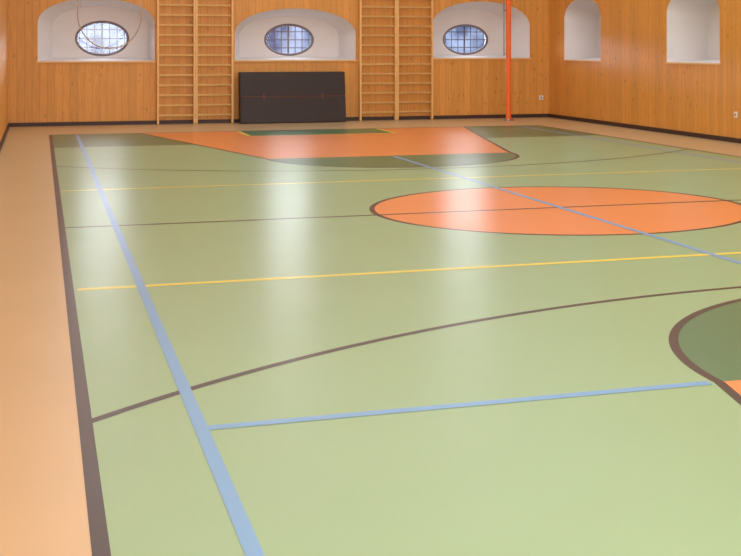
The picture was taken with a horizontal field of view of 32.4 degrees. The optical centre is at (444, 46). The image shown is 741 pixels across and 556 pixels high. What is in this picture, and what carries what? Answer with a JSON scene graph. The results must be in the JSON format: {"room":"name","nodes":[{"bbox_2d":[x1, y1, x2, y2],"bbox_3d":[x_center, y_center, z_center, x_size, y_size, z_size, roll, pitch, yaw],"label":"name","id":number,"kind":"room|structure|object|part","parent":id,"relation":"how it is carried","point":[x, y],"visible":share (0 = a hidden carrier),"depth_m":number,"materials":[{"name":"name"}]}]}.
{"room":"sports hall","nodes":[
{"label":"sports hall","id":0,"kind":"room"},
{"bbox_2d":[0,0,7,141],"bbox_3d":[-3.725,-1.062,9.781,0.001,5.200,30.900,0,0,-18],"label":"wall","id":1,"kind":"structure","parent":0,"point":[3,3],"depth_m":21.34,"materials":[{"name":"brown wood"}]},
{"bbox_2d":[0,123,9,150],"bbox_3d":[-3.706,1.500,9.771,0.030,0.074,30.870,0,0,-18],"label":"baseboard","id":2,"kind":"structure","parent":1,"relation":"attached to","point":[8,125],"depth_m":20.95,"materials":[{"name":"brown wood"}]},
{"bbox_2d":[8,0,549,122],"bbox_3d":[-3.059,-1.062,26.208,11.240,5.200,0.001,0,0,-18],"label":"wall","id":3,"kind":"structure","parent":0,"point":[37,92],"depth_m":25.80,"materials":[{"name":"brown wood"}]},
{"bbox_2d":[36,61,155,62],"bbox_3d":[-6.839,0.292,24.993,2.280,0.030,0.030,0,0,-18],"label":"trim","id":4,"kind":"structure","parent":3,"relation":"attached to","point":[36,61],"depth_m":24.95,"materials":[{"name":"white wood"}]},
{"bbox_2d":[38,0,154,60],"bbox_3d":[-6.966,-0.343,25.393,2.220,1.240,0.820,0,0,-18],"label":"plaster","id":5,"kind":"object","parent":3,"relation":"attached to","point":[58,26],"visible":0.95,"depth_m":25.45,"materials":[{"name":"white paint"}]},
{"bbox_2d":[75,21,128,55],"bbox_3d":[-6.912,-0.172,25.652,1.080,0.740,0.060,0,0,-18],"label":"window","id":6,"kind":"structure","parent":5,"relation":"attached to","point":[93,22],"depth_m":25.63,"materials":[{"name":"grey"}]},
{"bbox_2d":[77,23,126,53],"bbox_3d":[-6.933,-0.172,25.715,1.060,0.720,0.047,0,0,-18],"label":"iron grille","id":7,"kind":"object","parent":5,"relation":"attached to","point":[86,29],"visible":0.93,"depth_m":25.70,"materials":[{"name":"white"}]},
{"bbox_2d":[10,114,548,126],"bbox_3d":[-3.055,1.500,26.194,11.240,0.074,0.030,0,0,-18],"label":"baseboard","id":8,"kind":"structure","parent":3,"relation":"attached to","point":[501,115],"depth_m":25.66,"materials":[{"name":"brown wood"}]},
{"bbox_2d":[234,60,356,61],"bbox_3d":[-3.066,0.282,26.195,2.580,0.030,0.030,0,0,-18],"label":"trim","id":9,"kind":"structure","parent":3,"relation":"attached to","point":[234,60],"depth_m":26.06,"materials":[{"name":"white wood"}]},
{"bbox_2d":[235,9,355,59],"bbox_3d":[-3.193,-0.263,26.596,2.520,1.060,0.820,0,0,-18],"label":"plaster","id":10,"kind":"object","parent":3,"relation":"attached to","point":[334,37],"visible":1,"depth_m":26.65,"materials":[{"name":"white paint"}]},
{"bbox_2d":[266,26,310,53],"bbox_3d":[-3.312,-0.152,26.869,1.060,0.680,0.047,0,0,-18],"label":"iron grille","id":11,"kind":"object","parent":10,"relation":"attached to","point":[274,31],"visible":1,"depth_m":26.85,"materials":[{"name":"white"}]},
{"bbox_2d":[264,24,313,55],"bbox_3d":[-3.292,-0.152,26.805,1.080,0.700,0.060,0,0,-18],"label":"window","id":12,"kind":"structure","parent":10,"relation":"attached to","point":[281,25],"depth_m":26.79,"materials":[{"name":"grey"}]},
{"bbox_2d":[433,1,529,57],"bbox_3d":[0.666,-0.372,27.825,2.220,1.220,0.820,0,0,-18],"label":"plaster","id":13,"kind":"object","parent":3,"relation":"attached to","point":[488,16],"visible":0.93,"depth_m":27.93,"materials":[{"name":"white paint"}]},
{"bbox_2d":[444,26,485,52],"bbox_3d":[0.423,-0.163,28.059,1.060,0.680,0.047,0,0,-18],"label":"iron grille","id":14,"kind":"object","parent":13,"relation":"attached to","point":[451,31],"visible":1,"depth_m":28.04,"materials":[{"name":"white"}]},
{"bbox_2d":[443,24,487,54],"bbox_3d":[0.443,-0.163,27.995,1.080,0.700,0.060,0,0,-18],"label":"window","id":15,"kind":"structure","parent":13,"relation":"attached to","point":[461,25],"depth_m":27.99,"materials":[{"name":"grey"}]},
{"bbox_2d":[433,58,530,59],"bbox_3d":[0.793,0.253,27.425,2.280,0.030,0.030,0,0,-18],"label":"trim","id":16,"kind":"structure","parent":3,"relation":"attached to","point":[433,58],"depth_m":27.32,"materials":[{"name":"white wood"}]},
{"bbox_2d":[0,117,740,555],"bbox_3d":[1.630,1.537,11.487,11.240,0.002,30.900,0,0,-18],"label":"floor","id":17,"kind":"structure","parent":0,"point":[473,336],"depth_m":6.62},
{"bbox_2d":[157,0,233,123],"bbox_3d":[-4.997,0.160,25.471,1.510,2.745,0.157,0,0,-18],"label":"wall bars","id":18,"kind":"object","parent":17,"relation":"on","point":[195,5],"visible":1,"depth_m":25.44,"materials":[{"name":"brown wood"}]},
{"bbox_2d":[238,71,345,122],"bbox_3d":[-3.105,1.016,25.907,2.150,1.018,0.389,0,0,-18],"label":"mat","id":19,"kind":"object","parent":17,"relation":"on","point":[264,97],"visible":1,"depth_m":25.78,"materials":[{"name":"leather"}]},
{"bbox_3d":[-3.116,0.750,25.941,2.150,0.485,0.320,0,0,-18],"label":"panel","id":20,"kind":"part","parent":19,"relation":"part of","materials":[{"name":"leather"}]},
{"bbox_3d":[-3.095,1.264,25.877,2.150,0.523,0.325,0,0,-18],"label":"panel","id":21,"kind":"part","parent":19,"relation":"part of","materials":[{"name":"leather"}]},
{"bbox_2d":[359,0,432,120],"bbox_3d":[-1.019,0.160,26.739,1.600,2.745,0.157,0,0,-18],"label":"wall bars","id":22,"kind":"object","parent":17,"relation":"on","point":[396,7],"visible":1,"depth_m":26.71,"materials":[{"name":"brown wood"}]},
{"bbox_2d":[503,0,512,120],"bbox_3d":[1.324,-1.058,26.660,0.212,5.188,0.200,0,0,-18],"label":"post","id":23,"kind":"object","parent":17,"relation":"on","point":[508,2],"visible":1,"depth_m":26.61,"materials":[{"name":"orange metal"}]},
{"bbox_3d":[1.277,-0.787,26.645,0.112,1.950,0.024,0,0,-18],"label":"net tension rod","id":24,"kind":"part","parent":23,"relation":"part of","materials":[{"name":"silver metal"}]},
{"bbox_2d":[550,0,740,138],"bbox_3d":[6.985,-1.062,13.193,0.001,5.200,30.900,0,0,-18],"label":"wall","id":25,"kind":"structure","parent":0,"point":[633,84],"depth_m":23.57,"materials":[{"name":"brown wood"}]},
{"bbox_2d":[563,60,601,61],"bbox_3d":[2.817,0.282,26.243,0.030,0.030,1.920,0,0,-18],"label":"trim","id":26,"kind":"structure","parent":25,"relation":"attached to","point":[563,60],"depth_m":25.92,"materials":[{"name":"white wood"}]},
{"bbox_2d":[564,0,600,59],"bbox_3d":[3.256,-0.372,26.383,0.900,1.280,1.860,0,0,-18],"label":"plaster","id":27,"kind":"object","parent":25,"relation":"attached to","point":[582,18],"visible":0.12,"depth_m":27.11,"materials":[{"name":"white paint"}]},
{"bbox_2d":[549,114,740,142],"bbox_3d":[6.975,1.500,13.174,0.030,0.074,30.870,0,0,-18],"label":"baseboard","id":28,"kind":"structure","parent":25,"relation":"attached to","point":[669,131],"depth_m":23.16,"materials":[{"name":"brown wood"}]},
{"bbox_2d":[665,62,720,64],"bbox_3d":[4.229,0.282,21.813,0.030,0.030,1.920,0,0,-18],"label":"trim","id":29,"kind":"structure","parent":25,"relation":"attached to","point":[665,62],"depth_m":21.70,"materials":[{"name":"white wood"}]},
{"bbox_2d":[667,0,719,62],"bbox_3d":[4.667,-0.372,21.952,0.900,1.280,1.860,0,0,-18],"label":"plaster","id":30,"kind":"object","parent":25,"relation":"attached to","point":[693,26],"visible":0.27,"depth_m":22.68,"materials":[{"name":"white paint"}]},
{"label":"ceiling","id":31,"kind":"structure","parent":0,"visible":0},
{"bbox_2d":[77,0,141,48],"bbox_3d":[-6.276,-1.807,23.819,1.184,3.692,0.024,0,0,-18],"label":"rope","id":32,"kind":"object","parent":31,"relation":"hanging from","point":[79,0],"visible":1,"depth_m":23.80,"materials":[{"name":"beige fabric"}]}
]}

